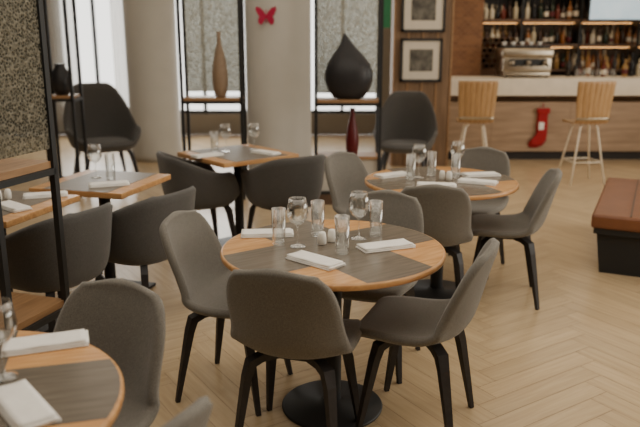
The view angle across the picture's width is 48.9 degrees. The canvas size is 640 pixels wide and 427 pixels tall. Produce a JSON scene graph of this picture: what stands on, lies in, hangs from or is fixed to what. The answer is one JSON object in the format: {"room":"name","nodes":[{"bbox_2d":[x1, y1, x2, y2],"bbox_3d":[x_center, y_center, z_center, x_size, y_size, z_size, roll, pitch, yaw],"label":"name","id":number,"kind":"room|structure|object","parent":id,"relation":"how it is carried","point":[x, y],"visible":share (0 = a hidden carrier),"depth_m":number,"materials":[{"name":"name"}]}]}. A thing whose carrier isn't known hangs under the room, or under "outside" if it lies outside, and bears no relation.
{"room":"restaurant","nodes":[
{"label":"restaurant","id":0,"kind":"room"},
{"bbox_2d":[0,0,391,134],"bbox_3d":[0.000,-2.924,11.742,12.000,3.200,0.200,0,14,0],"label":"wall","id":1,"kind":"structure","parent":0,"point":[200,123],"depth_m":11.97,"materials":[{"name":"paint"}]},
{"bbox_2d":[46,0,77,132],"bbox_3d":[-4.215,-2.782,11.590,0.470,2.900,0.086,0,14,0],"label":"sheer curtain","id":2,"kind":"object","parent":1,"relation":"hanging from","point":[54,7],"visible":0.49,"depth_m":11.57,"materials":[{"name":"white fabric"}]},
{"bbox_2d":[90,0,99,82],"bbox_3d":[-3.750,-2.894,11.728,1.200,2.450,0.060,0,14,0],"label":"window","id":3,"kind":"structure","parent":1,"relation":"in","point":[92,7],"depth_m":11.71,"materials":[{"name":"black metal"}]},
{"bbox_2d":[109,0,128,107],"bbox_3d":[-3.235,-2.782,11.590,0.370,2.900,0.086,0,14,0],"label":"sheer curtain","id":4,"kind":"object","parent":1,"relation":"hanging from","point":[116,10],"visible":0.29,"depth_m":11.60,"materials":[{"name":"white fabric"}]},
{"bbox_2d":[180,91,246,113],"bbox_3d":[-1.950,-2.894,11.728,1.600,2.450,0.060,0,14,0],"label":"window","id":5,"kind":"structure","parent":1,"relation":"in","point":[205,111],"depth_m":11.99,"materials":[{"name":"black metal"}]},
{"bbox_2d":[311,106,375,113],"bbox_3d":[0.375,-2.894,11.728,1.250,2.450,0.060,0,14,0],"label":"window","id":6,"kind":"structure","parent":1,"relation":"in","point":[341,111],"depth_m":11.99,"materials":[{"name":"black metal"}]},
{"bbox_2d":[0,135,639,426],"bbox_3d":[0.000,0.298,5.488,12.000,0.002,13.500,0,14,0],"label":"floor","id":7,"kind":"structure","parent":0,"point":[574,360],"depth_m":3.95,"materials":[{"name":"brown wood"}]},
{"bbox_2d":[0,0,69,330],"bbox_3d":[-1.425,-0.551,2.913,0.428,2.900,0.388,5,15,17],"label":"divider","id":8,"kind":"object","parent":7,"relation":"on","point":[32,312],"visible":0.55,"depth_m":2.95,"materials":[{"name":"black metal"}]},
{"bbox_2d":[0,190,79,332],"bbox_3d":[-1.750,0.309,3.893,0.620,0.749,0.620,4,15,15],"label":"dining table","id":9,"kind":"object","parent":7,"relation":"on","point":[40,206],"visible":0.32,"depth_m":3.79,"materials":[{"name":"brown wood"}]},
{"bbox_2d":[4,189,11,199],"bbox_3d":[-1.730,-0.109,3.901,0.038,0.058,0.038,-7,16,-24],"label":"salt shaker","id":10,"kind":"object","parent":9,"relation":"on","point":[7,192],"visible":1,"depth_m":3.89,"materials":[{"name":"white ceramic"}]},
{"bbox_2d":[1,200,32,212],"bbox_3d":[-1.619,-0.039,3.701,0.237,0.019,0.100,12,18,39],"label":"folded napkin","id":11,"kind":"object","parent":9,"relation":"on","point":[11,206],"visible":0.98,"depth_m":3.66,"materials":[{"name":"white fabric"}]},
{"bbox_2d":[23,190,67,199],"bbox_3d":[-1.549,-0.107,3.974,0.237,0.019,0.100,-5,15,-19],"label":"folded napkin","id":12,"kind":"object","parent":9,"relation":"on","point":[34,195],"visible":0.83,"depth_m":3.94,"materials":[{"name":"white fabric"}]},
{"bbox_2d":[5,202,112,332],"bbox_3d":[-1.418,0.331,3.753,0.585,0.783,0.615,7,16,27],"label":"armchair","id":13,"kind":"object","parent":7,"relation":"on","point":[31,249],"visible":0.85,"depth_m":3.48,"materials":[{"name":"grey fabric"}]},
{"bbox_2d":[32,0,88,181],"bbox_3d":[-2.700,-1.648,7.278,0.330,2.900,0.310,0,14,0],"label":"divider","id":14,"kind":"object","parent":7,"relation":"on","point":[71,97],"visible":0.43,"depth_m":7.36,"materials":[{"name":"black metal"}]},
{"bbox_2d":[51,63,69,94],"bbox_3d":[-2.700,-1.400,7.340,0.200,0.320,0.200,0,14,0],"label":"round vase","id":15,"kind":"object","parent":14,"relation":"on","point":[59,78],"visible":0.89,"depth_m":7.27,"materials":[{"name":"black ceramic"}]},
{"bbox_2d":[0,330,124,426],"bbox_3d":[-0.970,0.837,1.798,0.956,0.750,0.956,-4,15,-15],"label":"round dining table","id":16,"kind":"object","parent":7,"relation":"on","point":[84,386],"visible":0.74,"depth_m":1.85,"materials":[{"name":"brown wood"}]},
{"bbox_2d":[0,297,17,382],"bbox_3d":[-0.835,0.330,1.836,0.092,0.212,0.092,-13,19,-42],"label":"wine glass","id":17,"kind":"object","parent":16,"relation":"on","point":[9,303],"visible":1,"depth_m":1.84,"materials":[{"name":"clear glass"}]},
{"bbox_2d":[0,379,60,426],"bbox_3d":[-0.720,0.463,1.704,0.100,0.019,0.237,-12,18,-39],"label":"folded napkin","id":18,"kind":"object","parent":16,"relation":"on","point":[21,405],"visible":1,"depth_m":1.68,"materials":[{"name":"white fabric"}]},
{"bbox_2d":[1,329,88,357],"bbox_3d":[-0.799,0.375,2.054,0.237,0.019,0.100,-5,15,-19],"label":"folded napkin","id":19,"kind":"object","parent":16,"relation":"on","point":[48,342],"visible":0.99,"depth_m":2.03,"materials":[{"name":"white fabric"}]},
{"bbox_2d":[29,170,170,288],"bbox_3d":[-1.360,0.156,4.504,0.620,0.749,0.620,4,15,15],"label":"dining table","id":20,"kind":"object","parent":7,"relation":"on","point":[75,184],"visible":0.43,"depth_m":4.39,"materials":[{"name":"brown wood"}]},
{"bbox_2d":[87,144,101,178],"bbox_3d":[-1.430,-0.332,4.474,0.092,0.212,0.092,-10,17,-34],"label":"wine glass","id":21,"kind":"object","parent":20,"relation":"on","point":[88,144],"visible":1,"depth_m":4.46,"materials":[{"name":"clear glass"}]},
{"bbox_2d":[88,180,129,187],"bbox_3d":[-1.279,-0.180,4.265,0.237,0.019,0.100,-5,15,-19],"label":"folded napkin","id":22,"kind":"object","parent":20,"relation":"on","point":[118,182],"visible":1,"depth_m":4.24,"materials":[{"name":"white fabric"}]},
{"bbox_2d":[104,154,115,179],"bbox_3d":[-1.320,-0.295,4.432,0.062,0.160,0.062,3,14,13],"label":"glass","id":23,"kind":"object","parent":20,"relation":"on","point":[104,154],"visible":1,"depth_m":4.43,"materials":[{"name":"clear glass"}]},
{"bbox_2d":[63,82,140,173],"bbox_3d":[-2.501,-0.928,8.120,0.857,1.099,0.857,-8,16,-29],"label":"wingback armchair","id":24,"kind":"object","parent":7,"relation":"on","point":[109,122],"visible":0.88,"depth_m":8.34,"materials":[{"name":"grey fabric"}]},
{"bbox_2d":[53,278,165,426],"bbox_3d":[-0.760,0.685,2.217,0.490,0.845,0.553,6,15,23],"label":"dining chair","id":25,"kind":"object","parent":7,"relation":"on","point":[124,319],"visible":0.59,"depth_m":2.31,"materials":[{"name":"grey fabric"}]},
{"bbox_2d":[95,186,195,288],"bbox_3d":[-1.048,0.226,4.170,0.584,0.783,0.615,8,16,28],"label":"armchair","id":26,"kind":"object","parent":7,"relation":"on","point":[135,235],"visible":0.66,"depth_m":3.87,"materials":[{"name":"grey fabric"}]},
{"bbox_2d":[122,0,182,162],"bbox_3d":[-2.240,-2.314,9.317,0.690,3.200,0.690,0,14,0],"label":"round column","id":27,"kind":"structure","parent":7,"relation":"on","point":[149,25],"depth_m":9.18,"materials":[{"name":"white paint"}]},
{"bbox_2d":[162,395,212,426],"bbox_3d":[-0.542,0.815,1.698,0.553,0.845,0.490,7,16,26],"label":"dining chair","id":28,"kind":"object","parent":7,"relation":"on","point":[197,414],"visible":1,"depth_m":1.55,"materials":[{"name":"grey fabric"}]},
{"bbox_2d":[156,151,239,237],"bbox_3d":[-0.932,-0.093,5.440,0.585,0.783,0.615,-8,16,-28],"label":"armchair","id":29,"kind":"object","parent":7,"relation":"on","point":[214,189],"visible":0.77,"depth_m":5.18,"materials":[{"name":"grey fabric"}]},
{"bbox_2d":[176,0,247,199],"bbox_3d":[-1.075,-1.584,7.026,0.620,2.900,0.310,0,14,0],"label":"divider","id":30,"kind":"object","parent":7,"relation":"on","point":[201,19],"visible":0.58,"depth_m":7.08,"materials":[{"name":"black metal"}]},
{"bbox_2d":[212,31,227,96],"bbox_3d":[-1.000,-1.485,7.020,0.160,0.640,0.160,0,14,0],"label":"vase","id":31,"kind":"object","parent":30,"relation":"on","point":[219,70],"visible":1,"depth_m":6.98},
{"bbox_2d":[159,210,292,416],"bbox_3d":[-0.424,0.421,3.269,0.553,0.845,0.490,4,15,17],"label":"dining chair","id":32,"kind":"object","parent":7,"relation":"on","point":[192,249],"visible":0.71,"depth_m":3.23,"materials":[{"name":"grey fabric"}]},
{"bbox_2d":[177,144,298,246],"bbox_3d":[-0.640,-0.110,5.561,0.680,0.749,0.680,-12,18,-39],"label":"dining table","id":33,"kind":"object","parent":7,"relation":"on","point":[238,156],"visible":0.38,"depth_m":5.47,"materials":[{"name":"brown wood"}]},
{"bbox_2d":[190,152,223,158],"bbox_3d":[-0.849,-0.441,5.303,0.237,0.019,0.100,-12,18,-39],"label":"folded napkin","id":34,"kind":"object","parent":33,"relation":"on","point":[211,154],"visible":1,"depth_m":5.27,"materials":[{"name":"white fabric"}]},
{"bbox_2d":[210,131,217,150],"bbox_3d":[-0.820,-0.556,5.469,0.062,0.160,0.062,-10,17,-34],"label":"glass","id":35,"kind":"object","parent":33,"relation":"on","point":[217,131],"visible":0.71,"depth_m":5.46,"materials":[{"name":"clear glass"}]},
{"bbox_2d":[250,149,280,155],"bbox_3d":[-0.419,-0.473,5.428,0.237,0.019,0.100,12,18,39],"label":"folded napkin","id":36,"kind":"object","parent":33,"relation":"on","point":[258,151],"visible":1,"depth_m":5.40,"materials":[{"name":"white fabric"}]},
{"bbox_2d":[244,0,310,169],"bbox_3d":[-0.440,-1.832,7.396,0.710,3.200,0.710,0,14,0],"label":"round column","id":37,"kind":"structure","parent":7,"relation":"on","point":[278,54],"depth_m":7.22,"materials":[{"name":"white paint"}]},
{"bbox_2d":[255,7,275,24],"bbox_3d":[-0.537,-1.968,7.005,0.209,0.176,0.015,0,14,0],"label":"butterfly","id":38,"kind":"object","parent":37,"relation":"attached to","point":[260,12],"visible":1,"depth_m":7.00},
{"bbox_2d":[240,154,325,228],"bbox_3d":[-0.279,-0.088,5.420,0.615,0.783,0.584,-10,17,-33],"label":"armchair","id":39,"kind":"object","parent":7,"relation":"on","point":[268,185],"visible":0.96,"depth_m":5.15,"materials":[{"name":"grey fabric"}]},
{"bbox_2d":[226,269,361,426],"bbox_3d":[-0.092,0.541,2.792,0.490,0.845,0.553,4,15,16],"label":"dining chair","id":40,"kind":"object","parent":7,"relation":"on","point":[276,314],"visible":0.98,"depth_m":2.56,"materials":[{"name":"grey fabric"}]},
{"bbox_2d":[220,220,445,426],"bbox_3d":[0.055,0.508,3.107,0.956,0.750,0.956,-10,17,-34],"label":"round dining table","id":41,"kind":"object","parent":7,"relation":"on","point":[303,405],"visible":0.8,"depth_m":3.01,"materials":[{"name":"brown wood"}]},
{"bbox_2d":[241,228,293,237],"bbox_3d":[-0.239,0.088,3.198,0.237,0.019,0.100,-1,14,-5],"label":"folded napkin","id":42,"kind":"object","parent":41,"relation":"on","point":[278,232],"visible":0.89,"depth_m":3.16,"materials":[{"name":"white fabric"}]},
{"bbox_2d":[271,207,285,245],"bbox_3d":[-0.178,0.056,3.035,0.062,0.160,0.062,-3,14,-12],"label":"glass","id":43,"kind":"object","parent":41,"relation":"on","point":[284,209],"visible":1,"depth_m":3.02,"materials":[{"name":"clear glass"}]},
{"bbox_2d":[287,197,307,248],"bbox_3d":[-0.095,0.038,3.000,0.092,0.212,0.092,-5,15,-21],"label":"wine glass","id":44,"kind":"object","parent":41,"relation":"on","point":[291,246],"visible":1,"depth_m":2.99,"materials":[{"name":"clear glass"}]},
{"bbox_2d":[285,250,345,270],"bbox_3d":[-0.019,0.185,2.809,0.237,0.019,0.100,12,19,40],"label":"folded napkin","id":45,"kind":"object","parent":41,"relation":"on","point":[318,261],"visible":1,"depth_m":2.79,"materials":[{"name":"white fabric"}]},
{"bbox_2d":[311,199,324,236],"bbox_3d":[-0.010,0.022,3.171,0.062,0.160,0.062,-6,15,-23],"label":"glass","id":46,"kind":"object","parent":41,"relation":"on","point":[323,202],"visible":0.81,"depth_m":3.16,"materials":[{"name":"clear glass"}]},
{"bbox_2d":[318,231,325,244],"bbox_3d":[0.009,0.105,3.047,0.038,0.058,0.038,9,17,33],"label":"salt shaker","id":47,"kind":"object","parent":41,"relation":"on","point":[321,235],"visible":1,"depth_m":3.03,"materials":[{"name":"white ceramic"}]},
{"bbox_2d":[328,229,334,242],"bbox_3d":[0.052,0.096,3.086,0.038,0.058,0.038,-5,15,-18],"label":"salt shaker","id":48,"kind":"object","parent":41,"relation":"on","point":[331,232],"visible":0.88,"depth_m":3.07,"materials":[{"name":"white ceramic"}]},
{"bbox_2d":[335,214,349,254],"bbox_3d":[0.092,0.087,2.909,0.062,0.160,0.062,8,16,30],"label":"glass","id":49,"kind":"object","parent":41,"relation":"on","point":[336,217],"visible":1,"depth_m":2.90,"materials":[{"name":"clear glass"}]},
{"bbox_2d":[349,190,368,240],"bbox_3d":[0.172,0.009,3.116,0.092,0.212,0.092,11,18,37],"label":"wine glass","id":50,"kind":"object","parent":41,"relation":"on","point":[352,238],"visible":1,"depth_m":3.10,"materials":[{"name":"clear glass"}]},
{"bbox_2d":[369,199,382,236],"bbox_3d":[0.252,0.022,3.171,0.062,0.160,0.062,-8,16,-30],"label":"glass","id":51,"kind":"object","parent":41,"relation":"on","point":[370,202],"visible":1,"depth_m":3.16,"materials":[{"name":"clear glass"}]},
{"bbox_2d":[356,238,415,253],"bbox_3d":[0.281,0.136,3.004,0.237,0.019,0.100,-6,15,-21],"label":"folded napkin","id":52,"kind":"object","parent":41,"relation":"on","point":[396,244],"visible":1,"depth_m":2.98,"materials":[{"name":"white fabric"}]},
{"bbox_2d":[314,0,383,204],"bbox_3d":[0.270,-1.531,6.812,0.650,2.900,0.310,0,14,0],"label":"divider","id":53,"kind":"object","parent":7,"relation":"on","point":[362,21],"visible":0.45,"depth_m":6.86,"materials":[{"name":"black metal"}]},
{"bbox_2d":[325,33,372,98],"bbox_3d":[0.280,-1.426,6.818,0.470,0.625,0.244,0,14,0],"label":"vase","id":54,"kind":"object","parent":53,"relation":"on","point":[348,74],"visible":1,"depth_m":6.75,"materials":[{"name":"black ceramic"}]},
{"bbox_2d":[346,108,358,154],"bbox_3d":[0.320,-0.815,6.982,0.132,0.460,0.132,0,14,0],"label":"vase","id":55,"kind":"object","parent":53,"relation":"on","point":[352,140],"visible":0.93,"depth_m":6.94,"materials":[{"name":"red ceramic"}]},
{"bbox_2d":[324,151,374,219],"bbox_3d":[0.321,0.014,4.887,0.553,0.845,0.490,12,18,39],"label":"dining chair","id":56,"kind":"object","parent":7,"relation":"on","point":[345,172],"visible":0.49,"depth_m":4.95,"materials":[{"name":"grey fabric"}]},
{"bbox_2d":[342,190,423,383],"bbox_3d":[0.269,0.344,3.575,0.490,0.845,0.553,5,15,20],"label":"dining chair","id":57,"kind":"object","parent":7,"relation":"on","point":[400,209],"visible":0.4,"depth_m":3.66,"materials":[{"name":"grey fabric"}]},
{"bbox_2d":[373,91,437,170],"bbox_3d":[1.000,-0.911,8.279,0.772,0.989,0.771,3,14,12],"label":"wingback armchair","id":58,"kind":"object","parent":7,"relation":"on","point":[408,117],"visible":0.88,"depth_m":8.49,"materials":[{"name":"grey fabric"}]},
{"bbox_2d":[388,0,454,165],"bbox_3d":[1.280,-2.203,8.874,0.740,3.200,0.312,0,14,0],"label":"wall pier","id":59,"kind":"object","parent":7,"relation":"on","point":[439,93],"visible":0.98,"depth_m":8.87,"materials":[{"name":"brown wood"}]},
{"bbox_2d":[400,38,442,81],"bbox_3d":[1.260,-1.908,8.764,0.520,0.530,0.030,0,14,0],"label":"picture frame","id":60,"kind":"object","parent":59,"relation":"attached to","point":[420,58],"visible":1,"depth_m":8.76,"materials":[{"name":"black metal"}]},
{"bbox_2d":[401,0,445,31],"bbox_3d":[1.270,-2.509,8.613,0.540,0.560,0.030,0,14,0],"label":"picture frame","id":61,"kind":"object","parent":59,"relation":"attached to","point":[416,15],"visible":1,"depth_m":8.63,"materials":[{"name":"black metal"}]},
{"bbox_2d":[355,238,499,426],"bbox_3d":[0.443,0.498,2.961,0.553,0.845,0.490,6,15,22],"label":"dining chair","id":62,"kind":"object","parent":7,"relation":"on","point":[392,322],"visible":0.98,"depth_m":2.85,"materials":[{"name":"grey fabric"}]},
{"bbox_2d":[400,184,472,288],"bbox_3d":[0.657,0.185,4.207,0.490,0.845,0.553,2,14,7],"label":"dining chair","id":63,"kind":"object","parent":7,"relation":"on","point":[447,211],"visible":0.52,"depth_m":3.93,"materials":[{"name":"grey fabric"}]},
{"bbox_2d":[365,167,518,298],"bbox_3d":[0.760,0.152,4.523,0.956,0.750,0.956,-5,15,-19],"label":"round dining table","id":64,"kind":"object","parent":7,"relation":"on","point":[435,287],"visible":0.58,"depth_m":4.48,"materials":[{"name":"brown wood"}]},
{"bbox_2d":[373,171,411,178],"bbox_3d":[0.471,-0.251,4.546,0.237,0.019,0.100,-8,16,-29],"label":"folded napkin","id":65,"kind":"object","parent":64,"relation":"on","point":[387,175],"visible":0.97,"depth_m":4.51,"materials":[{"name":"white fabric"}]},
{"bbox_2d":[406,154,415,179],"bbox_3d":[0.570,-0.293,4.422,0.062,0.160,0.062,9,17,33],"label":"glass","id":66,"kind":"object","parent":64,"relation":"on","point":[406,154],"visible":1,"depth_m":4.41,"materials":[{"name":"clear glass"}]},
{"bbox_2d":[412,144,426,178],"bbox_3d":[0.630,-0.332,4.474,0.092,0.212,0.092,-6,15,-24],"label":"wine glass","id":67,"kind":"object","parent":64,"relation":"on","point":[414,144],"visible":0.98,"depth_m":4.46,"materials":[{"name":"clear glass"}]},
{"bbox_2d":[427,151,436,176],"bbox_3d":[0.720,-0.322,4.538,0.062,0.160,0.062,-4,15,-14],"label":"glass","id":68,"kind":"object","parent":64,"relation":"on","point":[427,151],"visible":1,"depth_m":4.53,"materials":[{"name":"clear glass"}]},
{"bbox_2d":[416,181,456,187],"bbox_3d":[0.701,-0.173,4.235,0.237,0.019,0.100,2,14,10],"label":"folded napkin","id":69,"kind":"object","parent":64,"relation":"on","point":[419,183],"visible":0.56,"depth_m":4.23,"materials":[{"name":"white fabric"}]},
{"bbox_2d":[439,170,444,179],"bbox_3d":[0.770,-0.243,4.434,0.038,0.058,0.038,13,19,42],"label":"salt shaker","id":70,"kind":"object","parent":64,"relation":"on","point":[442,172],"visible":1,"depth_m":4.42,"materials":[{"name":"white ceramic"}]},
{"bbox_2d":[446,171,451,180],"bbox_3d":[0.810,-0.238,4.415,0.038,0.058,0.038,6,15,23],"label":"salt shaker","id":71,"kind":"object","parent":64,"relation":"on","point":[449,173],"visible":1,"depth_m":4.40,"materials":[{"name":"white ceramic"}]},
{"bbox_2d":[451,153,460,178],"bbox_3d":[0.860,-0.302,4.461,0.062,0.160,0.062,-13,19,-41],"label":"glass","id":72,"kind":"object","parent":64,"relation":"on","point":[451,153],"visible":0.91,"depth_m":4.45,"materials":[{"name":"clear glass"}]},
{"bbox_2d":[451,141,464,173],"bbox_3d":[0.900,-0.366,4.610,0.092,0.212,0.092,-1,14,-4],"label":"wine glass","id":73,"kind":"object","parent":64,"relation":"on","point":[453,141],"visible":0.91,"depth_m":4.59,"materials":[{"name":"clear glass"}]},
{"bbox_2d":[457,177,498,185],"bbox_3d":[0.971,-0.197,4.332,0.237,0.019,0.100,6,15,24],"label":"folded napkin","id":74,"kind":"object","parent":64,"relation":"on","point":[461,180],"visible":1,"depth_m":4.31,"materials":[{"name":"white fabric"}]},
{"bbox_2d":[461,171,500,177],"bbox_3d":[1.041,-0.254,4.556,0.237,0.019,0.100,-2,14,-10],"label":"folded napkin","id":75,"kind":"object","parent":64,"relation":"on","point":[490,173],"visible":1,"depth_m":4.52,"materials":[{"name":"white fabric"}]},
{"bbox_2d":[456,81,498,156],"bbox_3d":[1.758,-0.940,8.043,0.435,1.158,0.443,1,14,6],"label":"bar stool","id":76,"kind":"object","parent":7,"relation":"on","point":[476,99],"visible":0.98,"depth_m":7.79,"materials":[{"name":"light wood"},{"name":"white painted metal"}]},
{"bbox_2d":[448,147,509,279],"bbox_3d":[1.083,-0.026,5.048,0.490,0.845,0.553,8,16,29],"label":"dining chair","id":77,"kind":"object","parent":7,"relation":"on","point":[479,158],"visible":0.41,"depth_m":5.11,"materials":[{"name":"grey fabric"}]},
{"bbox_2d":[480,68,515,97],"bbox_3d":[2.580,-1.630,10.778,0.720,1.160,0.340,0,14,0],"label":"bar cabinet","id":78,"kind":"object","parent":7,"relation":"on","point":[484,71],"visible":0.07,"depth_m":10.49,"materials":[{"name":"brown wood"}]},
{"bbox_2d":[481,38,515,67],"bbox_3d":[2.596,-2.413,10.581,0.636,0.448,0.200,0,14,0],"label":"wine rack","id":79,"kind":"object","parent":78,"relation":"on","point":[489,45],"visible":0.43,"depth_m":10.53,"materials":[{"name":"brown wood"}]},
{"bbox_2d":[471,168,561,309],"bbox_3d":[1.205,0.124,4.449,0.553,0.845,0.490,3,14,11],"label":"dining chair","id":80,"kind":"object","parent":7,"relation":"on","point":[519,227],"visible":0.92,"depth_m":4.34,"materials":[{"name":"grey fabric"}]},
{"bbox_2d":[448,76,639,158],"bbox_3d":[3.400,-1.321,9.690,4.360,1.090,0.700,0,14,0],"label":"bar counter","id":81,"kind":"object","parent":7,"relation":"on","point":[513,126],"depth_m":9.46,"materials":[{"name":"brown wood"}]},
{"bbox_2d":[495,42,554,76],"bbox_3d":[2.780,-2.082,9.524,0.700,0.465,0.612,0,14,0],"label":"espresso machine","id":82,"kind":"object","parent":81,"relation":"on","point":[512,60],"visible":1,"depth_m":9.40,"materials":[{"name":"metal"}]},
{"bbox_2d":[528,103,549,147],"bbox_3d":[2.928,-1.171,9.404,0.255,0.600,0.062,0,14,0],"label":"stocking","id":83,"kind":"object","parent":81,"relation":"attached to","point":[539,138],"visible":1,"depth_m":9.40,"materials":[{"name":"red fabric"}]},
{"bbox_2d":[483,0,639,97],"bbox_3d":[4.000,-2.607,10.996,3.630,2.950,0.400,0,14,0],"label":"shelving","id":84,"kind":"object","parent":7,"relation":"on","point":[577,23],"visible":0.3,"depth_m":10.94,"materials":[{"name":"brown wood"}]},
{"bbox_2d":[482,0,639,68],"bbox_3d":[3.979,-2.788,10.930,3.500,1.059,0.198,0,14,0],"label":"liquor bottles","id":85,"kind":"object","parent":84,"relation":"on","point":[621,36],"visible":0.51,"depth_m":10.87,"materials":[{"name":"multicoloured glass"}]},
{"bbox_2d":[558,81,616,184],"bbox_3d":[3.002,-0.923,7.975,0.435,1.158,0.443,-1,14,-6],"label":"bar stool","id":86,"kind":"object","parent":7,"relation":"on","point":[594,100],"visible":0.99,"depth_m":7.74,"materials":[{"name":"brown wood"}]},
{"bbox_2d":[591,177,639,276],"bbox_3d":[2.660,0.098,5.386,1.000,0.435,1.500,7,16,25],"label":"leather bench","id":87,"kind":"object","parent":7,"relation":"on","point":[615,220],"visible":1,"depth_m":4.93,"materials":[{"name":"brown leather"}]},
{"bbox_2d":[383,0,390,27],"bbox_3d":[0.800,-2.546,8.640,0.160,0.520,0.030,0,14,0],"label":"banner","id":88,"kind":"object","parent":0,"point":[387,3],"visible":0.67,"depth_m":8.65,"materials":[{"name":"green fabric"}]},
{"bbox_2d":[451,0,483,97],"bbox_3d":[2.020,-2.485,9.996,0.500,3.200,0.300,0,14,0],"label":"wall pier","id":89,"kind":"object","parent":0,"point":[468,14],"visible":0.33,"depth_m":9.85,"materials":[{"name":"brown wood"}]},
{"bbox_2d":[483,0,639,75],"bbox_3d":[3.950,-2.802,11.257,4.000,3.200,0.100,0,14,0],"label":"wall","id":90,"kind":"structure","parent":0,"point":[593,51],"depth_m":11.17,"materials":[{"name":"paint"}]},
{"bbox_3d":[0.000,-2.855,4.696,12.200,0.100,13.700,0,14,0],"label":"ceiling","id":91,"kind":"structure","parent":0,"visible":0},
{"bbox_2d":[587,0,639,20],"bbox_3d":[4.420,-3.445,10.206,1.000,1.260,0.135,0,14,0],"label":"television","id":92,"kind":"object","parent":91,"relation":"hanging from","point":[598,10],"visible":1,"depth_m":10.26,"materials":[{"name":"white glass"}]}
]}

